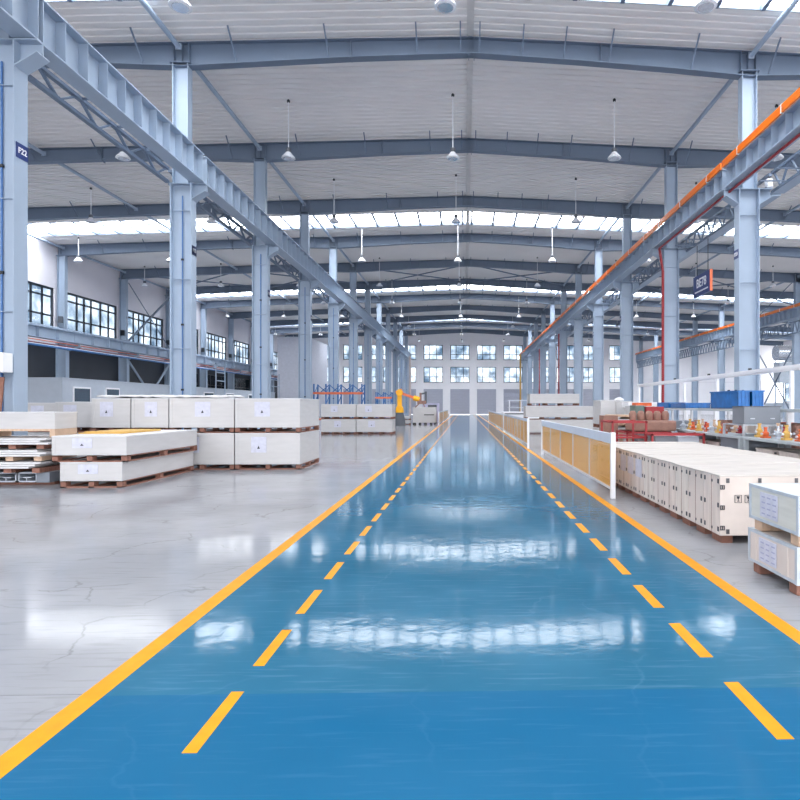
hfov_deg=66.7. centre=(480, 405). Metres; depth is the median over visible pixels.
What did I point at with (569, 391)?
door
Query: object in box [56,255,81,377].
steel column
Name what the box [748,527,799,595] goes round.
crate
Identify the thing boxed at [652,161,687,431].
steel column
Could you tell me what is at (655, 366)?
steel column
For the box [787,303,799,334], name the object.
girder
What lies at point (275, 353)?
window
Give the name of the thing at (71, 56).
girder
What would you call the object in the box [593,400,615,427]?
wooden crate
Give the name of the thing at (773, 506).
crate
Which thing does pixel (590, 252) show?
strut
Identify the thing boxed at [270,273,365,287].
brace
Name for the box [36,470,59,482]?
steel beam
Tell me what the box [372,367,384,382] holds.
window
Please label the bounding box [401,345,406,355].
girder
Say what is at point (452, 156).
pendant lamp
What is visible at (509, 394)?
door
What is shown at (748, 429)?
storage box
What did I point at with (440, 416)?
barrier
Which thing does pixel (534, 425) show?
wooden crate
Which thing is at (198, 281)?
brace
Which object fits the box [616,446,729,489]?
crate
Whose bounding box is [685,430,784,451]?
workbench
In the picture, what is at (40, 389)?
cabin
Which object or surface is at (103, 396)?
plastic sheet
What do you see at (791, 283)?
rod
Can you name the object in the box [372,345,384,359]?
window
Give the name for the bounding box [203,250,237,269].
strut
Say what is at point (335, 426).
wooden crate
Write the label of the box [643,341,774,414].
wall
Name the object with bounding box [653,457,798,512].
crate
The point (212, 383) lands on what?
window
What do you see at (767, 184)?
floodlight
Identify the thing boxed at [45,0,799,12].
window
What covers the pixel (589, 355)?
window
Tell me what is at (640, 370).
steel column
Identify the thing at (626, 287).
steel column
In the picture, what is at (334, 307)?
steel column
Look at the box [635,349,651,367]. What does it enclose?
girder
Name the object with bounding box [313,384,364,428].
rack
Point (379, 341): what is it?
steel column
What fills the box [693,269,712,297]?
hanging sign
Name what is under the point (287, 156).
pendant lamp
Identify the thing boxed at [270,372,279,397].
ladder frame
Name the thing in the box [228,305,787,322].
rafter
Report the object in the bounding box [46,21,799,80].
rafter
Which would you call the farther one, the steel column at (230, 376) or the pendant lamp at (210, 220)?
the steel column at (230, 376)
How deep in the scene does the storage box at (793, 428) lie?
11.33 m
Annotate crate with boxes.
[0,412,77,436]
[28,403,82,431]
[28,432,51,465]
[51,430,197,461]
[55,402,117,431]
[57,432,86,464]
[60,451,193,487]
[91,398,143,430]
[131,398,181,429]
[169,398,256,432]
[179,430,247,469]
[235,398,318,432]
[235,430,318,469]
[321,404,355,418]
[321,419,355,433]
[356,404,395,418]
[356,419,394,433]
[523,406,592,419]
[525,419,592,433]
[527,394,578,405]
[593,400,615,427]
[600,442,697,479]
[602,443,708,480]
[609,445,715,485]
[616,401,632,425]
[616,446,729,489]
[620,448,740,493]
[627,450,753,497]
[635,452,771,501]
[643,455,784,506]
[650,436,675,441]
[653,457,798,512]
[663,459,799,518]
[675,463,799,525]
[676,436,698,442]
[688,467,799,533]
[699,439,720,443]
[703,470,799,542]
[707,441,720,445]
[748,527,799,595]
[749,483,799,546]
[755,448,799,454]
[778,451,799,458]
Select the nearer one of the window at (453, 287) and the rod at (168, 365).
the rod at (168, 365)
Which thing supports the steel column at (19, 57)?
on the floor
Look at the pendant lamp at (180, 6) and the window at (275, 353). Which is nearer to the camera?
the pendant lamp at (180, 6)
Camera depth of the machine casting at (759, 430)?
10.96 m
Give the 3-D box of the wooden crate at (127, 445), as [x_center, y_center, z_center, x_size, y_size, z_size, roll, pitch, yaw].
[-7.221,0.789,12.463,1.366,0.478,2.922,0,0,-1]
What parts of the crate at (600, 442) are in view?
lid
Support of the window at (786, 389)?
in the wall at (786, 343)
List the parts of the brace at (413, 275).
bracing rod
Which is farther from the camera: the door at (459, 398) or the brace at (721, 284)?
the door at (459, 398)
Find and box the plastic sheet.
[97,395,244,397]
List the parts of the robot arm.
arm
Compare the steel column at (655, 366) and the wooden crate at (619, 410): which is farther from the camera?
the steel column at (655, 366)
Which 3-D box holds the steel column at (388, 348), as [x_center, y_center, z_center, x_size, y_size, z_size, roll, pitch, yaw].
[-11.663,-5.217,76.936,1.320,13.433,0.640,0,0,-1]
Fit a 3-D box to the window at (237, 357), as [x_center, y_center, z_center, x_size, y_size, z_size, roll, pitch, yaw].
[-32.421,-7.133,80.398,0.107,3.067,7.413,0,0,-1]
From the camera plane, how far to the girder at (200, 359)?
66.31 m
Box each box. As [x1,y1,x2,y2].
[0,352,12,372]
[599,415,617,432]
[630,405,643,419]
[671,420,694,427]
[718,420,733,430]
[745,426,755,433]
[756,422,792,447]
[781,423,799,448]
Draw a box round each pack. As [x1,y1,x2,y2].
[0,435,51,448]
[0,447,76,460]
[0,457,76,472]
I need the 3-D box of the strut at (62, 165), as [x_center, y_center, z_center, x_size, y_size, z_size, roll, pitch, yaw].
[-20.857,-11.987,32.682,0.213,0.213,7.653,0,0,-1]
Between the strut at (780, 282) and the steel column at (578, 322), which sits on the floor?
the steel column at (578, 322)
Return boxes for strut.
[28,142,45,155]
[28,233,64,249]
[59,164,137,210]
[82,256,125,273]
[138,0,181,49]
[141,279,169,289]
[146,216,196,245]
[195,70,261,150]
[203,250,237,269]
[270,162,305,205]
[272,291,290,301]
[312,215,334,241]
[339,249,353,266]
[358,272,368,284]
[577,251,592,267]
[597,218,619,243]
[626,168,660,208]
[669,79,733,154]
[688,254,719,272]
[727,221,773,248]
[748,0,799,58]
[760,282,783,291]
[783,204,799,215]
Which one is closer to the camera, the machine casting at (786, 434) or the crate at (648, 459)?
the crate at (648, 459)
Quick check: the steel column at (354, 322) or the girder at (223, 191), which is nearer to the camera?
the girder at (223, 191)
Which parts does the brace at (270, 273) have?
bracing rod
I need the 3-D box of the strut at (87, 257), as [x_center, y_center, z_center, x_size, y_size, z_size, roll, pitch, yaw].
[-30.869,-11.641,48.427,0.213,0.213,7.653,0,0,-1]
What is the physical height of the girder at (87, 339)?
0.933 m
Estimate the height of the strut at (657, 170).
0.213 m
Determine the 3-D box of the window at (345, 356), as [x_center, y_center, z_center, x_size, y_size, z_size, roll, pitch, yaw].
[-22.108,-9.300,103.887,3.333,2.600,0.107,0,0,-1]
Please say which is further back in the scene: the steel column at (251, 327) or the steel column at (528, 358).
the steel column at (528, 358)
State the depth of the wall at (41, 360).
49.02 m
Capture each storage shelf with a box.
[664,408,716,438]
[697,408,799,436]
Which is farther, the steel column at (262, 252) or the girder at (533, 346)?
the girder at (533, 346)
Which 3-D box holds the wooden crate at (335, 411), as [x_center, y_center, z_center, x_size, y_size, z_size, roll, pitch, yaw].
[-7.558,0.300,32.511,1.836,0.800,1.422,0,0,-1]
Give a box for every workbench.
[676,428,718,438]
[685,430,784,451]
[743,437,799,450]
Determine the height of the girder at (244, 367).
0.933 m
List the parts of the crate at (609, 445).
lid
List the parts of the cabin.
pane, pane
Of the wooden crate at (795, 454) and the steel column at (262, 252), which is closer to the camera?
the wooden crate at (795, 454)
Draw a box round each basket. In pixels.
[657,402,685,407]
[670,403,710,407]
[710,390,750,408]
[750,390,764,405]
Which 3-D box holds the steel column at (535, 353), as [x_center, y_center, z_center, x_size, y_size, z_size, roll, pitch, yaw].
[7.862,-5.217,85.446,1.681,13.433,0.640,0,0,-1]
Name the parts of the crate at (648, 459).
lid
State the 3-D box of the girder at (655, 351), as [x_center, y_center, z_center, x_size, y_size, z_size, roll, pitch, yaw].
[26.837,-7.687,89.941,0.549,2.535,8.000,0,0,-1]
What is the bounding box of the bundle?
[625,420,675,430]
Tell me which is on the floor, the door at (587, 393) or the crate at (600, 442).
the crate at (600, 442)
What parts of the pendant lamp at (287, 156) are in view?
rod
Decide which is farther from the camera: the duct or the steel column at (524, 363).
the steel column at (524, 363)
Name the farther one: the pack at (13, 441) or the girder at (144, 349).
the girder at (144, 349)
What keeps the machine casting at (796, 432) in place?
on the workbench at (788, 443)
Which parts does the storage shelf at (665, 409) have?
leg, leg, leg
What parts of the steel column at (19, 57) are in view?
number plate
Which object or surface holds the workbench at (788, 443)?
on the floor
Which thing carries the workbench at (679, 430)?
on the floor
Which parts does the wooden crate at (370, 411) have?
lid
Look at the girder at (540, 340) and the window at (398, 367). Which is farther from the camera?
the window at (398, 367)
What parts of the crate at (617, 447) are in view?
lid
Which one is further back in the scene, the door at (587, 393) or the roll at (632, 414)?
the door at (587, 393)
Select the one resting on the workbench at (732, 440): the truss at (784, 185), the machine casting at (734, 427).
the machine casting at (734, 427)
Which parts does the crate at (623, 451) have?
lid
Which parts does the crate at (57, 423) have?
lid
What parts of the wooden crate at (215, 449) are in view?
lid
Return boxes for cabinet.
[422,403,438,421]
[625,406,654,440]
[732,406,781,423]
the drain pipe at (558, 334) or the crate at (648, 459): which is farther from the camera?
the drain pipe at (558, 334)
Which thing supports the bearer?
on the floor
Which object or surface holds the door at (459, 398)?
in the wall at (471, 339)
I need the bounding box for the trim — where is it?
[465,0,473,328]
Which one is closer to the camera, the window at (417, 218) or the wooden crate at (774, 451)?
the wooden crate at (774, 451)
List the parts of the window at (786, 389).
pane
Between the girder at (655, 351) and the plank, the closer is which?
the plank
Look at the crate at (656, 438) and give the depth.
12.81 m
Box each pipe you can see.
[28,342,275,378]
[29,338,276,376]
[29,341,274,377]
[29,342,276,378]
[409,356,410,415]
[519,354,520,411]
[539,349,539,404]
[558,334,559,393]
[658,133,799,401]
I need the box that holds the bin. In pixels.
[644,407,663,419]
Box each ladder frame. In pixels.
[215,363,225,394]
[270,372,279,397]
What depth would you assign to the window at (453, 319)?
91.01 m
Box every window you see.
[28,211,799,238]
[28,281,52,325]
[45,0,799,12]
[68,292,115,337]
[128,310,162,347]
[196,285,792,302]
[196,329,197,353]
[207,332,225,359]
[208,374,223,388]
[234,340,248,363]
[234,377,248,390]
[270,319,789,332]
[274,351,276,369]
[343,345,361,359]
[343,367,361,381]
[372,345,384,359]
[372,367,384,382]
[398,345,415,359]
[398,367,415,382]
[424,345,442,359]
[424,367,442,382]
[450,345,468,359]
[450,367,468,382]
[477,345,495,359]
[477,367,495,382]
[504,345,522,359]
[504,367,521,382]
[532,367,548,382]
[557,345,573,359]
[557,367,573,382]
[583,345,592,359]
[583,367,592,382]
[609,345,619,359]
[609,367,619,382]
[785,361,791,401]
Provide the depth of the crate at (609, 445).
11.36 m
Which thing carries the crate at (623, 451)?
on the floor
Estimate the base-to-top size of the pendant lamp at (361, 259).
2.485 m
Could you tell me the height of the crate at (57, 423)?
0.485 m
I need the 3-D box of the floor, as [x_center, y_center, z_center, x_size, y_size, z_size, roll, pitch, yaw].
[11.278,1.648,34.588,85.320,0.304,140.567,0,0,-1]
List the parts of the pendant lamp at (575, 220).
rod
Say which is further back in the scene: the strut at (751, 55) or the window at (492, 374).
the window at (492, 374)
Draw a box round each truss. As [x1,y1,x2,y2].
[28,65,169,182]
[168,169,252,245]
[251,235,298,280]
[298,272,327,302]
[327,296,348,318]
[552,325,573,339]
[564,314,591,331]
[584,297,613,320]
[599,273,645,305]
[629,237,694,284]
[675,173,780,251]
[759,149,799,193]
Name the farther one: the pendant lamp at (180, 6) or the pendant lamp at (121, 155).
the pendant lamp at (121, 155)
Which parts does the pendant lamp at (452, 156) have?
rod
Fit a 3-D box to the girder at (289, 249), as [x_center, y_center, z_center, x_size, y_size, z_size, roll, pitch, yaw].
[-10.140,-8.321,32.961,0.480,1.144,8.000,0,0,-1]
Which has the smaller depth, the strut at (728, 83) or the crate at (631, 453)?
the crate at (631, 453)
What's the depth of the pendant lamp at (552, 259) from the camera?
42.60 m
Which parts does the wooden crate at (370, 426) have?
lid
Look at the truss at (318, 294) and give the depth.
42.47 m
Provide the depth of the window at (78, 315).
48.25 m
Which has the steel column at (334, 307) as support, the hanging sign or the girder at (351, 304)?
the girder at (351, 304)
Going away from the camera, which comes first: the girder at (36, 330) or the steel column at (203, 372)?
the girder at (36, 330)
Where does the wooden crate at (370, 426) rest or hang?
on the floor
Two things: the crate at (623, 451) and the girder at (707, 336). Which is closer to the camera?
the crate at (623, 451)
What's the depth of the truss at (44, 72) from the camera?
16.62 m
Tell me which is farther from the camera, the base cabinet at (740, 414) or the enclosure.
the enclosure
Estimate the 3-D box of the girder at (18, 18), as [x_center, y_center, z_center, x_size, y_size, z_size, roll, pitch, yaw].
[-9.512,-8.321,8.809,0.480,1.144,8.000,0,0,-1]
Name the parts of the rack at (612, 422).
rail, rail, leg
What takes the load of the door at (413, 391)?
in the wall at (471, 339)
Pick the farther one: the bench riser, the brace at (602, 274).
the brace at (602, 274)
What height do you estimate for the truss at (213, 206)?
0.547 m
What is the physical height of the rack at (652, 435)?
0.920 m
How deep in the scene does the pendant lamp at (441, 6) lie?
15.40 m
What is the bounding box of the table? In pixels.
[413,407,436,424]
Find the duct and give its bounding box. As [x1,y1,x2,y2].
[772,346,791,416]
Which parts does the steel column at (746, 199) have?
number plate, cap plate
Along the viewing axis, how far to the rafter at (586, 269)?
53.12 m
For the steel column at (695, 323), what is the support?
on the floor
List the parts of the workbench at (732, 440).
leg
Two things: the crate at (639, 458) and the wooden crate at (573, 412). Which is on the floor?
the crate at (639, 458)
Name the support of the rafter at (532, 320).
on the steel column at (396, 353)
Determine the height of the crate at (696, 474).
0.752 m
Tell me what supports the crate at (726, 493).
on the floor
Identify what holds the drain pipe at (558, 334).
on the floor
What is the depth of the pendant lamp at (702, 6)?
15.40 m
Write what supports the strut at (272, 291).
attached to the rafter at (200, 290)
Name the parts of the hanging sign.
edge trim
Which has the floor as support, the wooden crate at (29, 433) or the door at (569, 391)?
the wooden crate at (29, 433)
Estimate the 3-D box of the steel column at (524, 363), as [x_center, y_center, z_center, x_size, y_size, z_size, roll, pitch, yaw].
[7.446,-5.217,101.441,1.681,13.433,0.640,0,0,-1]
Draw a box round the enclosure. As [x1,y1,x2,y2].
[277,337,327,416]
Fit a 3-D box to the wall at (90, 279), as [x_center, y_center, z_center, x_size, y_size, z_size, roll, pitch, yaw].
[-31.197,-8.357,33.334,0.267,7.647,140.267,0,0,-1]
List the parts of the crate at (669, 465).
lid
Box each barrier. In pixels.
[438,411,442,424]
[443,410,447,421]
[488,411,503,431]
[504,414,528,448]
[541,420,615,498]
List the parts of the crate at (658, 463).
lid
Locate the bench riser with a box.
[723,423,782,435]
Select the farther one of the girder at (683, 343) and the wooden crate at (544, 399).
the girder at (683, 343)
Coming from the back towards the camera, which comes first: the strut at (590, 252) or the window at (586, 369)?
the window at (586, 369)
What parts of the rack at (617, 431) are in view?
rail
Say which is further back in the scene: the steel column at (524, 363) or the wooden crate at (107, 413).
the steel column at (524, 363)
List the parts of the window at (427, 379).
pane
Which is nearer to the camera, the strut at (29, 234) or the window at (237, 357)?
the strut at (29, 234)
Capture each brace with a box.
[162,274,251,291]
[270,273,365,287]
[370,267,466,285]
[467,268,561,285]
[565,274,660,289]
[679,280,766,288]
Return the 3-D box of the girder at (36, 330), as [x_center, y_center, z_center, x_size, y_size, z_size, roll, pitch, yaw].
[-29.995,-5.120,40.447,0.533,0.933,8.000,0,0,-1]
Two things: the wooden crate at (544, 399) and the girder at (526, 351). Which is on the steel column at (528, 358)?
the girder at (526, 351)
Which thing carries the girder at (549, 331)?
on the steel column at (552, 343)
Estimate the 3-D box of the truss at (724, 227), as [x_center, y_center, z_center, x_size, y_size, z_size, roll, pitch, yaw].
[9.974,-7.943,25.481,1.400,0.793,8.000,0,0,-1]
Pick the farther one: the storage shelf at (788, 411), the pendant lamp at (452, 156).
the pendant lamp at (452, 156)
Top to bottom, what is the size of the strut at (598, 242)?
0.213 m
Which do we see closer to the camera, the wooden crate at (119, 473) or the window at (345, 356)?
the wooden crate at (119, 473)
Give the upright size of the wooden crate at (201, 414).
0.810 m
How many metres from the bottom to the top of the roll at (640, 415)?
0.240 m
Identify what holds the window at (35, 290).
in the wall at (90, 279)
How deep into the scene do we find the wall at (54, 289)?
52.29 m
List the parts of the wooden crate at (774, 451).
lid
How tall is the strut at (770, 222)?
0.213 m
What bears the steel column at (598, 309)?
on the floor
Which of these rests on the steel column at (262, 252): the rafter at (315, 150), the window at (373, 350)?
the rafter at (315, 150)
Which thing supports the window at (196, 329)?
in the wall at (90, 279)
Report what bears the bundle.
on the rack at (617, 431)
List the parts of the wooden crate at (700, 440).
lid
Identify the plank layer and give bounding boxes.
[605,414,628,418]
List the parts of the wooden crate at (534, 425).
lid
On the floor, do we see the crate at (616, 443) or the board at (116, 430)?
the crate at (616, 443)
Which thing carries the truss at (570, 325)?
attached to the steel column at (552, 343)
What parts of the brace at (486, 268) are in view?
bracing rod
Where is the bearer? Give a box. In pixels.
[0,481,58,483]
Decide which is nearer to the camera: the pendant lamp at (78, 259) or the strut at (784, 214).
the strut at (784, 214)
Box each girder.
[0,0,40,41]
[28,322,77,342]
[39,0,203,181]
[74,331,136,352]
[134,342,169,358]
[194,155,277,244]
[196,354,213,364]
[211,357,239,368]
[238,362,251,371]
[270,368,276,375]
[277,226,317,279]
[318,264,343,301]
[344,290,361,317]
[362,307,375,329]
[376,320,385,338]
[386,330,394,345]
[394,338,400,350]
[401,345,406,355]
[524,345,529,355]
[529,339,536,351]
[536,331,544,345]
[544,322,554,338]
[554,309,568,329]
[567,292,586,318]
[585,267,612,303]
[611,229,653,281]
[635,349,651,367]
[650,346,660,364]
[651,163,732,247]
[679,337,689,358]
[688,330,715,356]
[713,323,733,350]
[722,87,799,187]
[760,307,789,340]
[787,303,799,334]
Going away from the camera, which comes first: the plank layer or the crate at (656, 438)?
the crate at (656, 438)
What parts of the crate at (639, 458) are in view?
lid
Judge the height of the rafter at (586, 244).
2.791 m
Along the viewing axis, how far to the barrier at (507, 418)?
24.86 m
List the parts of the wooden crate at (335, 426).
lid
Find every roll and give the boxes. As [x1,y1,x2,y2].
[629,411,635,419]
[637,411,644,419]
[645,411,652,419]
[653,411,660,419]
[661,411,668,419]
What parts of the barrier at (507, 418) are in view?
panel, rail, panel, panel, panel, post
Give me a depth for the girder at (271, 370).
90.43 m
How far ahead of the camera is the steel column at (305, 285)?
36.93 m
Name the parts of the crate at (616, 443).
lid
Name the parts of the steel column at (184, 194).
cap plate, number plate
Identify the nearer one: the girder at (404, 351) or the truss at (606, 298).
the truss at (606, 298)
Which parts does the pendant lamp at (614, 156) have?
rod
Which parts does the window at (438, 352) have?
pane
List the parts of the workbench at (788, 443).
leg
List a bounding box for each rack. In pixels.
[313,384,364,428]
[375,392,392,417]
[601,420,647,441]
[616,430,671,441]
[644,432,705,443]
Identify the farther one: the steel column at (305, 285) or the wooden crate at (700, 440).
the steel column at (305, 285)
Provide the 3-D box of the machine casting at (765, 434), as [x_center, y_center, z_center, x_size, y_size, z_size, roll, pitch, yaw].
[5.074,0.474,10.685,0.165,0.192,0.135,0,0,-1]
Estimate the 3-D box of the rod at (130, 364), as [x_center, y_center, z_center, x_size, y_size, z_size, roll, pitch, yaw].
[-31.095,-2.667,54.557,0.187,3.080,3.849,0,0,-1]
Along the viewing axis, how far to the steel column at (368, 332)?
60.92 m
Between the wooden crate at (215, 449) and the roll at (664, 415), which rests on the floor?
the wooden crate at (215, 449)
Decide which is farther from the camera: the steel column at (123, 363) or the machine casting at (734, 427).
the steel column at (123, 363)
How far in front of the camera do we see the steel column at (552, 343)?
69.44 m
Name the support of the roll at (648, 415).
on the bundle
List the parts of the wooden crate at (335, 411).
lid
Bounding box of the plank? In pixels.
[0,377,4,411]
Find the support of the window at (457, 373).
in the wall at (471, 339)
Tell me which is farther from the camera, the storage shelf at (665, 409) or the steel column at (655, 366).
the steel column at (655, 366)
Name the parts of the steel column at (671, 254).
cap plate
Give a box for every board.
[78,430,160,433]
[84,429,160,432]
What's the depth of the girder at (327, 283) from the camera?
40.95 m
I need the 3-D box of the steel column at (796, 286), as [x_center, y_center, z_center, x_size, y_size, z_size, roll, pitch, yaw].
[28.474,-5.217,53.972,1.681,13.433,0.640,0,0,-1]
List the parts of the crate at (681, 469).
lid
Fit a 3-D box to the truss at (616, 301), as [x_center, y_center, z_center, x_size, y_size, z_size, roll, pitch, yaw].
[9.559,-7.943,41.476,1.400,0.793,8.000,0,0,-1]
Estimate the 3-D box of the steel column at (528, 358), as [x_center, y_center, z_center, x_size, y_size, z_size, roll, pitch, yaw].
[7.654,-5.217,93.444,1.681,13.433,0.640,0,0,-1]
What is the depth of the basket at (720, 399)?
13.89 m
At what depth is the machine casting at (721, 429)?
12.41 m
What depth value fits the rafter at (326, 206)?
37.08 m
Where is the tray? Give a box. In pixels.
[632,403,651,405]
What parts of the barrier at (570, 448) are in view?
post, panel, panel, panel, rail, rail, panel, panel, post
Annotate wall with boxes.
[28,231,284,373]
[28,340,276,397]
[53,288,250,364]
[313,333,638,414]
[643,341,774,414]
[776,340,791,402]
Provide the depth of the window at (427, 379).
104.21 m
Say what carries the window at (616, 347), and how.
in the wall at (471, 339)
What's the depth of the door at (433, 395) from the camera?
104.16 m
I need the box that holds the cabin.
[28,377,274,428]
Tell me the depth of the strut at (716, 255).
50.12 m
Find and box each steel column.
[0,28,49,434]
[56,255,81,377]
[118,278,139,381]
[164,295,169,384]
[169,61,209,429]
[200,308,214,387]
[227,318,240,389]
[250,327,251,390]
[252,157,279,428]
[270,334,276,391]
[298,211,319,428]
[328,246,344,417]
[349,270,362,417]
[364,288,375,417]
[376,303,386,417]
[385,313,394,417]
[393,321,401,414]
[399,329,406,415]
[404,336,408,414]
[521,335,526,411]
[524,329,532,393]
[530,322,538,404]
[537,313,548,417]
[545,303,557,418]
[555,289,571,418]
[568,272,587,418]
[587,248,608,399]
[613,214,639,400]
[636,336,642,401]
[650,333,658,402]
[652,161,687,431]
[688,314,700,417]
[714,303,727,418]
[721,69,772,390]
[787,273,799,422]
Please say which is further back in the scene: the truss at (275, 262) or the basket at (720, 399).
the truss at (275, 262)
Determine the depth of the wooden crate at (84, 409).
14.31 m
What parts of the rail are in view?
post, post, post, post, rail, post, post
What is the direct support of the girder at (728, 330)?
on the steel column
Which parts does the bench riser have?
leg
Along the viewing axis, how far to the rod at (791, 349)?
57.90 m
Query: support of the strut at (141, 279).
attached to the brace at (198, 281)
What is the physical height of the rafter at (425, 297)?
2.791 m
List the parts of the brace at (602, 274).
bracing rod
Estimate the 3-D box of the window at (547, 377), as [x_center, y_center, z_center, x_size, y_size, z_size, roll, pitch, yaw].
[10.268,-5.433,104.729,3.333,2.733,0.107,0,0,-1]
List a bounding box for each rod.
[128,283,169,348]
[128,298,169,340]
[129,360,143,382]
[156,364,169,383]
[760,283,791,314]
[760,294,792,304]
[760,355,788,408]
[764,349,791,404]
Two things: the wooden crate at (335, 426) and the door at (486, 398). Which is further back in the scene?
the door at (486, 398)
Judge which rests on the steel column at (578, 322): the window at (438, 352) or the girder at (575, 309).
the girder at (575, 309)
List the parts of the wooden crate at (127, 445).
lid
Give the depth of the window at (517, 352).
104.57 m
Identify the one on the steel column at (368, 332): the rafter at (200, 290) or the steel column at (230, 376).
the rafter at (200, 290)
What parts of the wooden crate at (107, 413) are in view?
lid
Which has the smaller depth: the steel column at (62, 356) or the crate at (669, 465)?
the crate at (669, 465)
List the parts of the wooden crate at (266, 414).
lid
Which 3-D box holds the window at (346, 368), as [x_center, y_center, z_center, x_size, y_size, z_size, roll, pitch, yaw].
[-22.108,-5.433,103.887,3.333,2.733,0.107,0,0,-1]
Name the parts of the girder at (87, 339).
crane rail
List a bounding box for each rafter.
[28,130,799,168]
[28,191,799,222]
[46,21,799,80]
[58,230,799,257]
[120,258,799,282]
[166,277,792,298]
[200,292,786,311]
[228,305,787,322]
[251,314,790,332]
[270,322,791,339]
[285,329,783,345]
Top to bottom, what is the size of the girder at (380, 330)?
1.144 m
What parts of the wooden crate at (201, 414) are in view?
lid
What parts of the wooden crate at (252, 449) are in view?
lid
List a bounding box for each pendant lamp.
[74,237,82,261]
[85,187,96,223]
[115,128,130,160]
[141,266,147,286]
[168,0,192,13]
[206,200,216,223]
[281,99,295,160]
[329,178,338,223]
[358,227,365,261]
[376,257,382,286]
[434,0,455,13]
[446,93,459,160]
[451,174,460,223]
[454,224,461,261]
[534,257,540,286]
[548,226,555,261]
[571,178,580,223]
[607,98,620,160]
[694,0,717,13]
[772,104,783,160]
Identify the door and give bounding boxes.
[343,389,360,403]
[372,389,384,403]
[411,389,415,413]
[424,389,442,413]
[450,389,468,413]
[477,389,495,413]
[504,389,521,411]
[557,389,573,404]
[583,389,592,405]
[609,389,619,399]
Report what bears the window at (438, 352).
in the wall at (471, 339)
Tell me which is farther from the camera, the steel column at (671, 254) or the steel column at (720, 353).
the steel column at (720, 353)
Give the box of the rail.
[637,364,799,424]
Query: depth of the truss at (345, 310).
51.08 m
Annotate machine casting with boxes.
[680,420,686,428]
[689,422,694,429]
[695,420,702,430]
[707,422,714,431]
[715,421,721,432]
[719,424,727,433]
[725,422,731,431]
[731,425,738,432]
[736,425,741,432]
[754,423,763,436]
[760,427,770,437]
[772,426,783,438]
[781,425,792,439]
[792,426,799,438]
[794,429,799,441]
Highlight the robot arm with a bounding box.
[395,389,426,425]
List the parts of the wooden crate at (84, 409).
lid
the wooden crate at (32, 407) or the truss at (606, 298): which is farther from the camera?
the truss at (606, 298)
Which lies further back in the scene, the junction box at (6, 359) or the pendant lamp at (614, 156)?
the pendant lamp at (614, 156)
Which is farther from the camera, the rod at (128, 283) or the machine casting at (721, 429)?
the rod at (128, 283)
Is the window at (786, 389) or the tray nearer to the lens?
the tray
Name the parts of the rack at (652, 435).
rail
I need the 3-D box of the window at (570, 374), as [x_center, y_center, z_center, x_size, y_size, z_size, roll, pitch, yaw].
[14.893,-5.433,104.849,3.333,2.733,0.107,0,0,-1]
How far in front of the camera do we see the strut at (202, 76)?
24.77 m
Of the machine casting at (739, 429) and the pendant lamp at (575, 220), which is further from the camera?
the pendant lamp at (575, 220)
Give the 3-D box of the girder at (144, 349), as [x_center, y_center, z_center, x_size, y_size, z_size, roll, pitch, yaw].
[-30.411,-5.120,56.442,0.533,0.933,8.000,0,0,-1]
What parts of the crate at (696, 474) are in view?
lid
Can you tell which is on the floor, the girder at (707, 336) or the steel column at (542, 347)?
the steel column at (542, 347)
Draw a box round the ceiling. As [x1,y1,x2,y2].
[28,0,799,340]
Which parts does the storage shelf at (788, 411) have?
leg, leg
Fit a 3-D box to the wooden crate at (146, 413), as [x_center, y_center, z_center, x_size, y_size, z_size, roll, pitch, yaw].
[-7.790,0.225,14.700,0.866,0.810,1.222,0,0,-1]
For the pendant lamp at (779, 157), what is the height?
2.284 m
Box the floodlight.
[765,176,772,187]
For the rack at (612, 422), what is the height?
1.170 m
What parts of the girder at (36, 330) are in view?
crane rail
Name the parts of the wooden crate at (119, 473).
lid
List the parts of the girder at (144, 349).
crane rail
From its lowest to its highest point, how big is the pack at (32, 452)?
0.200 m
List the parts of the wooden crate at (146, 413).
lid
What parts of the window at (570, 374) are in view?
pane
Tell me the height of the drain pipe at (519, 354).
8.833 m
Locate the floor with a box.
[0,415,799,799]
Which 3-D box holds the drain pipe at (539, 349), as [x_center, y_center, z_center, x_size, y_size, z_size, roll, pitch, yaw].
[7.534,-2.917,77.008,0.136,8.833,0.136,0,0,21]
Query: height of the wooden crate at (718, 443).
0.458 m
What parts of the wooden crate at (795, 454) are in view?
lid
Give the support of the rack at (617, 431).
on the floor
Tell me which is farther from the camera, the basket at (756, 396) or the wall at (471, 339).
the wall at (471, 339)
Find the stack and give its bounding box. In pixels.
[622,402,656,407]
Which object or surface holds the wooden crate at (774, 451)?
on the workbench at (788, 443)
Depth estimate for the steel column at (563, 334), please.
61.44 m
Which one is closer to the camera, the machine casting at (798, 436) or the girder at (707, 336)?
the machine casting at (798, 436)
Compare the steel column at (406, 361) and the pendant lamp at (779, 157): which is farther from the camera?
the steel column at (406, 361)
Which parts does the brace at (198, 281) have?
bracing rod, bracing rod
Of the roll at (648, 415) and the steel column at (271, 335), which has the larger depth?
the steel column at (271, 335)
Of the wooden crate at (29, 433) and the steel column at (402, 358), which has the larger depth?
the steel column at (402, 358)
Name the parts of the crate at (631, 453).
lid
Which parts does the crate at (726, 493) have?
lid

